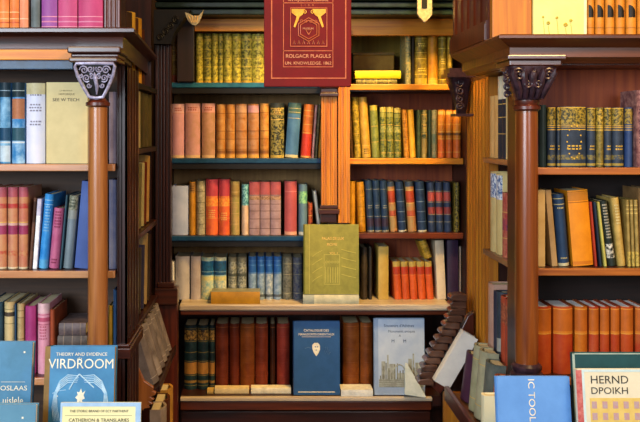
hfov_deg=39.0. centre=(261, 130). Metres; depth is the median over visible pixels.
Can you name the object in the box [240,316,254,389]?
book
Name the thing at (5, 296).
book
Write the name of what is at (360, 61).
storage box
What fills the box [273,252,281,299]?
book
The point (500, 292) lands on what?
book
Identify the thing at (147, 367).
book
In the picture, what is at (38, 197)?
book
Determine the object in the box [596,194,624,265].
book
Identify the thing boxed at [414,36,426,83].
book
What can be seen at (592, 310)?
book
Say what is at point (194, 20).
shell
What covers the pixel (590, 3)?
book
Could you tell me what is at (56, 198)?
book
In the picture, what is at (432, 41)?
book
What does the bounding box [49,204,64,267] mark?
book
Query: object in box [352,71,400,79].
book
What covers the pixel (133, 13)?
book
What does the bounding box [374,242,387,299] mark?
book
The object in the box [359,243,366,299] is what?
book
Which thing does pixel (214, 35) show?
book
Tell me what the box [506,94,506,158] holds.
book
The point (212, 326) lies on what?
book
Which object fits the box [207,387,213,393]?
book
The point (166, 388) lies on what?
book
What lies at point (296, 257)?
book
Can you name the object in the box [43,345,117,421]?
book
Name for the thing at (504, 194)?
book
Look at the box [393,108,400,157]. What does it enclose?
book
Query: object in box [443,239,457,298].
book
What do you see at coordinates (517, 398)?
book
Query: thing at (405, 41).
book
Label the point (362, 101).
book
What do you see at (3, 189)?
book
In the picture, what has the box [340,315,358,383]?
book
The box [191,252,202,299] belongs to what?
book
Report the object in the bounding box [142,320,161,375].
book
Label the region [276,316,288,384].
book
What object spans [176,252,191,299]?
book
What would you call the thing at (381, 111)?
book
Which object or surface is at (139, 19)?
book
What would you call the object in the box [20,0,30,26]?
book
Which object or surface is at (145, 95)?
book
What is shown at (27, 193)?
book
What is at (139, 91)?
book
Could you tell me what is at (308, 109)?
book
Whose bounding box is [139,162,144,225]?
book
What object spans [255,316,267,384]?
book
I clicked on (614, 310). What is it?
book
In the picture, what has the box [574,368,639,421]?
book
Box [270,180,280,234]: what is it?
book
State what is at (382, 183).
book
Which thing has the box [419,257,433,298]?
book
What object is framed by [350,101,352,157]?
book
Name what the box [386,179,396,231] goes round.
book
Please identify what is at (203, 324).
book
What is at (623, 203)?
book
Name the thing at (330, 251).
book
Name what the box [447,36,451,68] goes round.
book
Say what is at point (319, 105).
book
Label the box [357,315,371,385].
book
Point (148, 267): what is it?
book
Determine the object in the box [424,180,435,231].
book
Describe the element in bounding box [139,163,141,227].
book
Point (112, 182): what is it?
book
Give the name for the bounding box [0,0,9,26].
book
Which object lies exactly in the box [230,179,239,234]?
book
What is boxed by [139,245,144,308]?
book
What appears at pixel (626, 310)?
book
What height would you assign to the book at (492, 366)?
0.204 m
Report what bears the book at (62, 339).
on the book
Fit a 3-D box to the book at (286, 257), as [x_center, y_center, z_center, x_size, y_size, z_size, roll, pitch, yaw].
[0.102,0.591,3.674,0.039,0.168,0.152,0,0,0]
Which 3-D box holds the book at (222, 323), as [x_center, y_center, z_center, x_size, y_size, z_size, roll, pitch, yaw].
[-0.160,0.904,3.674,0.050,0.262,0.152,0,0,0]
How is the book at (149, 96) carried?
on the bookcase at (90, 56)
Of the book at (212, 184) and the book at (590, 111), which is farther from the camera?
the book at (212, 184)
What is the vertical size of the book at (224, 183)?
0.222 m
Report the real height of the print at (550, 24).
0.054 m
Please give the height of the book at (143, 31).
0.220 m
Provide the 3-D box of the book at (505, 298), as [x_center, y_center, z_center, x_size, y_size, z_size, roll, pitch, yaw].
[0.845,0.633,2.829,0.160,0.210,0.046,0,0,0]
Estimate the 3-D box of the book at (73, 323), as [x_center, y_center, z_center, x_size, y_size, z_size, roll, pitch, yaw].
[-0.542,0.567,2.645,0.076,0.035,0.150,0,0,0]
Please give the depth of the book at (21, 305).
2.58 m
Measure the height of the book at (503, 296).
0.210 m
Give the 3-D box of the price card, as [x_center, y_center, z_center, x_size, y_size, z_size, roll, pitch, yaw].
[0.594,0.968,3.495,0.083,0.132,0.021,0,0,1]
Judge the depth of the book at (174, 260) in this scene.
3.62 m
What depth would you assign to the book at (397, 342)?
3.53 m
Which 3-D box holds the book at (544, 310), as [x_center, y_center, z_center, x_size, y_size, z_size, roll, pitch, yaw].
[0.806,0.599,2.632,0.049,0.191,0.125,0,0,0]
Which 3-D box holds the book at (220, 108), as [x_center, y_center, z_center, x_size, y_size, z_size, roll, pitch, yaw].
[-0.165,0.001,3.674,0.036,0.214,0.152,0,0,0]
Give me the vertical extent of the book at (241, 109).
0.216 m
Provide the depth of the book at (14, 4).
2.60 m
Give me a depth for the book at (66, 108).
2.56 m
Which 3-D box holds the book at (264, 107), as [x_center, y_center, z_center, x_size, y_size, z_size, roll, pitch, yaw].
[0.010,-0.001,3.674,0.035,0.218,0.152,0,0,0]
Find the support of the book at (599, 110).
on the bookcase at (491, 39)
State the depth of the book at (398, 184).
3.60 m
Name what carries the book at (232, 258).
on the bookcase at (376, 25)
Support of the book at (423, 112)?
on the bookcase at (376, 25)
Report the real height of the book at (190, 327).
0.256 m
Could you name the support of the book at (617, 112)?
on the bookcase at (491, 39)
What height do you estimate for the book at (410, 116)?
0.194 m
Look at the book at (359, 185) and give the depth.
3.60 m
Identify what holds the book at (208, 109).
on the bookcase at (376, 25)
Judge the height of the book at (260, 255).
0.172 m
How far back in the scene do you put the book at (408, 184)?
3.60 m
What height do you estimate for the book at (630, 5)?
0.158 m
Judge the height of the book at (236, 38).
0.196 m
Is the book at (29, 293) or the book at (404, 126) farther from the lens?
the book at (404, 126)
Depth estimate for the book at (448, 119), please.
3.60 m
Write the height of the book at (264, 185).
0.212 m
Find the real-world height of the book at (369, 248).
0.208 m
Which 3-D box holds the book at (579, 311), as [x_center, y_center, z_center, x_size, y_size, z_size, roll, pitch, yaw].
[0.915,0.599,2.632,0.035,0.191,0.125,0,0,0]
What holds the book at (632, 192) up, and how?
on the bookcase at (491, 39)
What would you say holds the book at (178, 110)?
on the bookcase at (376, 25)
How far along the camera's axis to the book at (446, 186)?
3.60 m
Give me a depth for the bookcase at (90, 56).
2.56 m
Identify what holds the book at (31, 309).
on the bookcase at (90, 56)
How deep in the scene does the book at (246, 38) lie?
3.60 m
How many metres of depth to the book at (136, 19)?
3.17 m
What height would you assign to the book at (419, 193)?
0.202 m
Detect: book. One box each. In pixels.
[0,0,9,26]
[0,82,11,162]
[0,184,19,268]
[0,292,17,340]
[0,341,35,402]
[0,403,38,421]
[5,292,28,340]
[8,184,29,268]
[10,0,19,26]
[12,82,26,162]
[15,293,30,340]
[17,293,37,340]
[19,184,41,268]
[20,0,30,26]
[25,295,44,372]
[27,83,45,162]
[29,195,44,268]
[31,0,41,26]
[33,197,44,268]
[38,293,61,373]
[39,190,65,268]
[42,0,57,26]
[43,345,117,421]
[46,82,88,162]
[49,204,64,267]
[50,299,66,344]
[57,333,87,344]
[58,0,77,26]
[59,313,87,334]
[60,191,79,268]
[60,402,140,421]
[63,191,80,267]
[75,179,87,268]
[78,0,103,26]
[109,92,116,162]
[109,177,116,268]
[109,301,112,344]
[113,286,116,344]
[126,11,134,69]
[135,17,141,83]
[135,18,137,70]
[139,91,139,147]
[139,155,149,221]
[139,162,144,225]
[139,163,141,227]
[139,233,147,303]
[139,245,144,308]
[139,247,141,313]
[139,326,158,384]
[140,92,143,146]
[142,29,144,84]
[142,162,146,223]
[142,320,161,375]
[144,94,147,146]
[145,315,164,368]
[147,234,149,300]
[148,95,151,145]
[148,311,167,361]
[150,307,169,355]
[150,401,166,421]
[153,303,171,350]
[155,393,169,421]
[158,384,172,421]
[172,37,179,82]
[172,104,184,157]
[172,184,188,234]
[172,256,175,280]
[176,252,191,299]
[184,318,198,389]
[185,103,201,157]
[189,180,196,234]
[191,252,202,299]
[195,33,202,82]
[196,179,205,234]
[197,318,209,389]
[201,253,214,299]
[202,103,215,157]
[203,34,211,82]
[206,177,218,234]
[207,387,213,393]
[209,318,216,388]
[211,288,259,303]
[212,33,217,82]
[214,253,227,287]
[215,385,248,393]
[216,104,225,157]
[216,316,229,384]
[218,34,222,82]
[219,177,230,234]
[223,33,231,82]
[226,104,235,157]
[228,253,236,287]
[229,316,239,384]
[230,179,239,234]
[232,34,240,82]
[236,104,246,157]
[237,253,246,287]
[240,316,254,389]
[241,33,251,82]
[242,182,248,234]
[248,104,258,157]
[248,252,256,287]
[249,180,259,234]
[251,385,290,393]
[252,34,263,82]
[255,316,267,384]
[257,252,264,299]
[260,103,268,157]
[260,180,269,234]
[265,252,272,299]
[270,103,283,157]
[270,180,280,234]
[270,316,274,384]
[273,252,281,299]
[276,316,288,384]
[282,253,291,299]
[284,103,300,157]
[284,179,296,234]
[292,253,301,299]
[293,321,339,394]
[297,182,306,234]
[299,104,313,157]
[302,293,358,303]
[303,224,358,293]
[307,200,312,223]
[311,105,317,157]
[311,189,319,223]
[314,104,320,157]
[317,113,320,157]
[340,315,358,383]
[340,384,372,396]
[347,179,354,223]
[350,97,360,157]
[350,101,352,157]
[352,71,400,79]
[352,79,396,83]
[355,180,365,231]
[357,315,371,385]
[358,97,370,157]
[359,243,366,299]
[361,178,373,231]
[365,243,371,299]
[367,105,379,157]
[370,178,381,231]
[373,318,424,394]
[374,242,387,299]
[377,107,386,157]
[377,178,388,231]
[386,107,393,157]
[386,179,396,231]
[388,257,401,298]
[392,179,406,231]
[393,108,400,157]
[396,256,409,298]
[400,36,410,83]
[401,109,408,157]
[401,179,416,231]
[403,256,417,298]
[407,109,415,157]
[411,36,413,83]
[411,179,426,231]
[411,256,425,298]
[413,110,420,157]
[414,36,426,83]
[415,239,431,258]
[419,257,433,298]
[421,110,426,157]
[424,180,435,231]
[427,36,437,83]
[427,110,430,157]
[428,239,445,299]
[431,110,436,157]
[432,180,443,231]
[432,329,477,386]
[437,110,444,157]
[438,36,446,83]
[440,180,451,231]
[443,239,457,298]
[445,110,452,157]
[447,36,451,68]
[448,181,458,231]
[453,110,460,157]
[458,245,460,291]
[460,349,472,402]
[468,342,489,411]
[474,347,498,419]
[480,359,505,421]
[481,392,495,421]
[488,281,506,350]
[490,96,493,157]
[490,171,506,251]
[494,95,497,157]
[494,290,498,352]
[494,376,571,421]
[496,173,506,254]
[497,290,506,358]
[498,76,501,158]
[501,294,506,362]
[502,76,505,158]
[502,192,506,257]
[505,298,506,365]
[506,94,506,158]
[532,0,586,33]
[538,105,545,166]
[538,187,557,265]
[538,188,544,265]
[538,299,550,373]
[541,299,571,373]
[546,107,555,166]
[551,191,568,265]
[554,187,592,265]
[556,107,559,166]
[560,106,585,166]
[562,299,586,351]
[570,352,639,421]
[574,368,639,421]
[575,299,598,351]
[586,107,594,166]
[586,299,608,351]
[587,0,593,33]
[588,199,606,265]
[588,200,601,265]
[588,201,596,265]
[589,197,615,265]
[594,0,603,33]
[595,107,602,166]
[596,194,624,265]
[596,299,619,351]
[603,107,611,166]
[604,0,613,33]
[606,299,632,351]
[612,107,622,166]
[614,0,624,33]
[618,197,634,265]
[618,198,630,265]
[619,299,639,351]
[620,90,639,166]
[620,197,639,265]
[623,107,631,166]
[623,185,639,259]
[625,0,635,33]
[636,0,639,33]
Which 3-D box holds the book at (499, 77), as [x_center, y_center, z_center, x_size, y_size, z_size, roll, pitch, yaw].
[0.845,-0.044,2.911,0.160,0.265,0.041,0,0,0]
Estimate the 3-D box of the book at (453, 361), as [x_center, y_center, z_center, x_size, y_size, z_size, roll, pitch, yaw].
[0.690,0.815,3.222,0.156,0.208,0.045,0,0,0]
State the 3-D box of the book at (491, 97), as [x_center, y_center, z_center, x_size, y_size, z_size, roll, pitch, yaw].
[0.845,-0.014,3.013,0.160,0.205,0.049,0,0,0]
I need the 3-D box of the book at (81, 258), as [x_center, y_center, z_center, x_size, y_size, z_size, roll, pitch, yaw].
[-0.506,0.268,2.655,0.060,0.251,0.170,0,0,0]
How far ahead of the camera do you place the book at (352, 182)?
3.60 m
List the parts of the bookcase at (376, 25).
panel, shelf, under rail, shelf, under rail, under rail, panel, cornice, rail, shelf, panel, ledge moulding, head rail, post, panel, shelf, panel, shelf, shelf, panel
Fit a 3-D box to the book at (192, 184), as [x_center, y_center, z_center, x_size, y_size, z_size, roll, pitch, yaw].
[-0.280,0.310,3.675,0.026,0.212,0.151,0,0,0]
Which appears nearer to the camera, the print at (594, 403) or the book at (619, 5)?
the print at (594, 403)
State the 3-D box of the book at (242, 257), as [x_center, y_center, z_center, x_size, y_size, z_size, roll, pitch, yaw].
[-0.081,0.591,3.675,0.037,0.168,0.150,0,0,0]
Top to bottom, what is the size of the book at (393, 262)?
0.152 m
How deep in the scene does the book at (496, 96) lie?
2.94 m
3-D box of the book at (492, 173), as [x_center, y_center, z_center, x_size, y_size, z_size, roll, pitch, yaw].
[0.845,0.268,3.003,0.160,0.265,0.070,0,0,0]
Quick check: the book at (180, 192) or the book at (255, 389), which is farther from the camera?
the book at (180, 192)
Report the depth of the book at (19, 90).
2.57 m
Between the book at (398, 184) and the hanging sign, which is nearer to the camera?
the hanging sign
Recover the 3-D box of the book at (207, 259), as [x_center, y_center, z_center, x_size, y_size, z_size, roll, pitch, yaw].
[-0.219,0.591,3.675,0.049,0.168,0.150,0,0,0]
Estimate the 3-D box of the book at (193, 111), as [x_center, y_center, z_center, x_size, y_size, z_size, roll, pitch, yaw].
[-0.278,-0.001,3.675,0.058,0.218,0.151,0,0,0]
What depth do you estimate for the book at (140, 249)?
3.04 m
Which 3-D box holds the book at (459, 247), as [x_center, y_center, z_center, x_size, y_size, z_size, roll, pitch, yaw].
[0.794,0.569,3.675,0.007,0.212,0.150,0,0,0]
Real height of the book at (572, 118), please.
0.173 m
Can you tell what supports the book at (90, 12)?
on the bookcase at (90, 56)
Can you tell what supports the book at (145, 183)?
on the bookcase at (90, 56)
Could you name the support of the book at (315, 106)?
on the bookcase at (376, 25)
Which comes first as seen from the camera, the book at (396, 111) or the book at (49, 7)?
the book at (49, 7)
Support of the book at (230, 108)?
on the bookcase at (376, 25)
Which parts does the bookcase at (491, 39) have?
bracket post, panel, fluted panel, cornice, shelf, shelf, panel, panel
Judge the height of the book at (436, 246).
0.238 m
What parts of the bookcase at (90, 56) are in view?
shelf, shelf, shelf, panel, cornice, panel, stile moulding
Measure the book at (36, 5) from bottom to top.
0.133 m
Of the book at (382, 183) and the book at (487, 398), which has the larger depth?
the book at (382, 183)
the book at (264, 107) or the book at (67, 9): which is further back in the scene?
the book at (264, 107)
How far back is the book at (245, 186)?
3.60 m
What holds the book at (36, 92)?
on the bookcase at (90, 56)
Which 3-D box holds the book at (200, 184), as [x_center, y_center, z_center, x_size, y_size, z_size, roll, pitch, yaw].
[-0.246,0.308,3.674,0.035,0.216,0.152,0,0,0]
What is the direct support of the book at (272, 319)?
on the bookcase at (376, 25)
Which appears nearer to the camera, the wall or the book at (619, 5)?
the book at (619, 5)
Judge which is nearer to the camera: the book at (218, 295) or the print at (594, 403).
the print at (594, 403)
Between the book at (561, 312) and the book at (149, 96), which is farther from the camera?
the book at (149, 96)
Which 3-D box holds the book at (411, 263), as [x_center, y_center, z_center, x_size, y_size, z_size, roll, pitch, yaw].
[0.606,0.599,3.675,0.037,0.152,0.150,0,0,0]
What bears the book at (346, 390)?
on the bookcase at (376, 25)
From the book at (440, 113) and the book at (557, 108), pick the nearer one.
the book at (557, 108)
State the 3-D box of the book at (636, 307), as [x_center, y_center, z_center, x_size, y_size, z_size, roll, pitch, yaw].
[1.084,0.599,2.632,0.029,0.191,0.125,0,0,0]
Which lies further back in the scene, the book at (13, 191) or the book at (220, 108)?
the book at (220, 108)
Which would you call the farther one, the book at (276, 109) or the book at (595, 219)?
the book at (276, 109)
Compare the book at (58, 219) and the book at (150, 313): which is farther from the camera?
the book at (150, 313)
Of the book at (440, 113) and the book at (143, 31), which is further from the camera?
the book at (440, 113)
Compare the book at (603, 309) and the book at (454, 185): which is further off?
the book at (454, 185)
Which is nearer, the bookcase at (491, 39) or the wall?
the bookcase at (491, 39)
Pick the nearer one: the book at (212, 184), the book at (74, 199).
the book at (74, 199)
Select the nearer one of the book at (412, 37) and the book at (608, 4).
the book at (608, 4)
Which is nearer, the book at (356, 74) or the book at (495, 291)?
the book at (495, 291)
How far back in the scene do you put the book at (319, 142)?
3.60 m
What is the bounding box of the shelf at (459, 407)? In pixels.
[444,386,480,421]
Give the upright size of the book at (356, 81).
0.022 m
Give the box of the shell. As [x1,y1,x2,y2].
[185,9,203,25]
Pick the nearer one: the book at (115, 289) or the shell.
the book at (115, 289)
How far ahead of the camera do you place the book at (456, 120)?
3.60 m
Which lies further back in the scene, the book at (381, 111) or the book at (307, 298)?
the book at (381, 111)
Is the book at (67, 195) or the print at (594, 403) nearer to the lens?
the print at (594, 403)
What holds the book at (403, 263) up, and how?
on the bookcase at (376, 25)
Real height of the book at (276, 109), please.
0.220 m
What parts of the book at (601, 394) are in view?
yellow panel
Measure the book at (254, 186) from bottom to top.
0.212 m
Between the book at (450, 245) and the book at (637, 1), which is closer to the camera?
the book at (637, 1)
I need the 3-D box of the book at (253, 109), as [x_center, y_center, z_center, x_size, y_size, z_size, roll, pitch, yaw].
[-0.035,0.000,3.674,0.044,0.216,0.152,0,0,0]
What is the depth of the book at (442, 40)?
3.60 m
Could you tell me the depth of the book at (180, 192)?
3.60 m
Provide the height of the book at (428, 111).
0.192 m
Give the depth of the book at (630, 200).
2.57 m
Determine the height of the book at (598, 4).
0.158 m
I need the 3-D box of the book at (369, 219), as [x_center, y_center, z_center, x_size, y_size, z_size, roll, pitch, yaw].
[0.432,0.301,3.675,0.037,0.206,0.151,0,0,0]
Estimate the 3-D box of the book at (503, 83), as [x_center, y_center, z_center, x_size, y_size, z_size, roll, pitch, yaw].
[0.845,-0.044,2.864,0.160,0.265,0.042,0,0,0]
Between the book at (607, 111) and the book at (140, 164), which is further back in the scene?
the book at (140, 164)
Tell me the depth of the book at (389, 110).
3.60 m
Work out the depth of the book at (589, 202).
2.57 m
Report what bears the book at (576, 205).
on the bookcase at (491, 39)
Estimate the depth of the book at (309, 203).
3.60 m
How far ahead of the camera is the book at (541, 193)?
2.57 m
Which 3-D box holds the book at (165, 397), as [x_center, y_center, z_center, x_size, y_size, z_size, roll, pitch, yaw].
[-0.343,1.030,3.108,0.050,0.220,0.100,0,0,0]
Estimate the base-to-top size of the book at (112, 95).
0.204 m
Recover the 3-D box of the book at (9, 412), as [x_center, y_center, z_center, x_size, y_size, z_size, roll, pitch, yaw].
[-0.561,0.677,1.957,0.139,0.165,0.054,0,0,0]
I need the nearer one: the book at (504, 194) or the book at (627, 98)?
the book at (627, 98)
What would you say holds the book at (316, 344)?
on the bookcase at (376, 25)
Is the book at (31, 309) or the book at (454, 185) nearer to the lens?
the book at (31, 309)
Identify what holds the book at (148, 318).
on the bookcase at (90, 56)
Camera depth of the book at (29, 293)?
2.58 m
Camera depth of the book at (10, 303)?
2.58 m
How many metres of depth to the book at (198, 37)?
3.60 m
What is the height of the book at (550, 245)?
0.218 m
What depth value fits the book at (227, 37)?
3.60 m
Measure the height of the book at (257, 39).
0.196 m
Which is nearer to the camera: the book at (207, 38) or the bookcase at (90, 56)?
the bookcase at (90, 56)
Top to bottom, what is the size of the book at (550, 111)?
0.171 m
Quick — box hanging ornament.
[417,0,431,22]
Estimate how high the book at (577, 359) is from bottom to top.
0.249 m
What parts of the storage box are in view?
box lid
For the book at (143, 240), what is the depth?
3.20 m
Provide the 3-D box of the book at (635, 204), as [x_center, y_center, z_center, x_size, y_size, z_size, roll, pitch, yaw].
[1.072,0.292,2.632,0.017,0.190,0.125,0,0,0]
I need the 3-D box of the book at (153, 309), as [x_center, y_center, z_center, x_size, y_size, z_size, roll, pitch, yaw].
[-0.386,0.735,3.277,0.100,0.185,0.063,0,0,0]
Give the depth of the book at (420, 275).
3.60 m
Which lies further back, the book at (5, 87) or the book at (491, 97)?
the book at (491, 97)
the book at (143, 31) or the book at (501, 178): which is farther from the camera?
the book at (143, 31)
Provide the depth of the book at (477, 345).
2.95 m
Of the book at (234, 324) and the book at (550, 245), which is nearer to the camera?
the book at (550, 245)
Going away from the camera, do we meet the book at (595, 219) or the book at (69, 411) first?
the book at (69, 411)
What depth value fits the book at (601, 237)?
2.57 m
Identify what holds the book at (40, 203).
on the bookcase at (90, 56)
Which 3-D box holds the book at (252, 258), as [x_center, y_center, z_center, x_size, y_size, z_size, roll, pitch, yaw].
[-0.038,0.589,3.675,0.032,0.172,0.150,0,0,0]
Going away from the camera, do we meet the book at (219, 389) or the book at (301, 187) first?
the book at (219, 389)
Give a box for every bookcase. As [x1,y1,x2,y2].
[0,0,175,421]
[154,0,473,421]
[415,0,639,421]
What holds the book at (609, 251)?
on the bookcase at (491, 39)
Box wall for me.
[151,0,487,408]
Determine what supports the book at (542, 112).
on the bookcase at (491, 39)
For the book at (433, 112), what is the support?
on the bookcase at (376, 25)
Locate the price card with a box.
[404,363,425,397]
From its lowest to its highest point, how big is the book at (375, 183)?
0.206 m
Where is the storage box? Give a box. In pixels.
[351,52,394,83]
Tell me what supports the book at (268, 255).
on the bookcase at (376, 25)
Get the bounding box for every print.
[542,16,571,33]
[592,401,639,419]
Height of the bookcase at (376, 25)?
2.600 m
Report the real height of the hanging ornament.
0.227 m
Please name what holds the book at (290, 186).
on the bookcase at (376, 25)
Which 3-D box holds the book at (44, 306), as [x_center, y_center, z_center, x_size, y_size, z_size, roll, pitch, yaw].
[-0.626,0.594,2.655,0.034,0.201,0.171,0,0,0]
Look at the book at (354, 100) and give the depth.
3.60 m
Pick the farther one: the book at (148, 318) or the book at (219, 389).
the book at (219, 389)
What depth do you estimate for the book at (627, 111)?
2.57 m
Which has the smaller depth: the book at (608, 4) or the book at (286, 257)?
the book at (608, 4)
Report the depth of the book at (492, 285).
3.01 m
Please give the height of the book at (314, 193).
0.176 m
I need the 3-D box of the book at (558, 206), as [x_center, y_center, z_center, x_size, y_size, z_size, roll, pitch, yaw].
[0.858,0.283,2.632,0.048,0.207,0.126,0,0,0]
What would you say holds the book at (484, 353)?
on the bookcase at (491, 39)
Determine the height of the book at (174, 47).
0.184 m
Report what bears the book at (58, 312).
on the bookcase at (90, 56)
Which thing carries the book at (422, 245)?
on the book at (427, 263)
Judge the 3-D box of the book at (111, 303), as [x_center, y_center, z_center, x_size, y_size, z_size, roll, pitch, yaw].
[-0.433,0.597,2.655,0.012,0.195,0.170,0,0,0]
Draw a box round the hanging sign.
[264,0,350,86]
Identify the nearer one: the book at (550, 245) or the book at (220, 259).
the book at (550, 245)
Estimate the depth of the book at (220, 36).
3.60 m
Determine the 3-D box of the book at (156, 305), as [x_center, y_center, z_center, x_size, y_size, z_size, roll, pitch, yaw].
[-0.386,0.735,3.351,0.100,0.185,0.062,0,0,0]
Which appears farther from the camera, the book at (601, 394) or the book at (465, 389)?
the book at (465, 389)
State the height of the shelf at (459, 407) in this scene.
0.058 m
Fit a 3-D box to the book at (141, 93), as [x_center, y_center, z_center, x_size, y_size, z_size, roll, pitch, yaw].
[-0.490,-0.038,3.133,0.160,0.190,0.095,0,0,0]
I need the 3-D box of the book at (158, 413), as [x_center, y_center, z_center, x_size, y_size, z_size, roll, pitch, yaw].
[-0.343,1.027,2.998,0.050,0.225,0.093,0,0,0]
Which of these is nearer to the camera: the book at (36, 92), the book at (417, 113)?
the book at (36, 92)
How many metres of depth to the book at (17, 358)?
2.10 m
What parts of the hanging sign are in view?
crest frame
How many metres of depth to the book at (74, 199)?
2.58 m
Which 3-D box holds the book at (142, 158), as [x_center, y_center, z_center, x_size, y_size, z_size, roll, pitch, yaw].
[-0.490,0.210,3.277,0.160,0.246,0.091,0,0,0]
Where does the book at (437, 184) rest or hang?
on the bookcase at (376, 25)
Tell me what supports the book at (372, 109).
on the bookcase at (376, 25)
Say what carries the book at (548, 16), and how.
on the bookcase at (491, 39)
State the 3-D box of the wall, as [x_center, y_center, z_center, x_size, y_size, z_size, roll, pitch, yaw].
[0.000,-0.050,4.350,6.000,3.300,0.100,0,0,0]

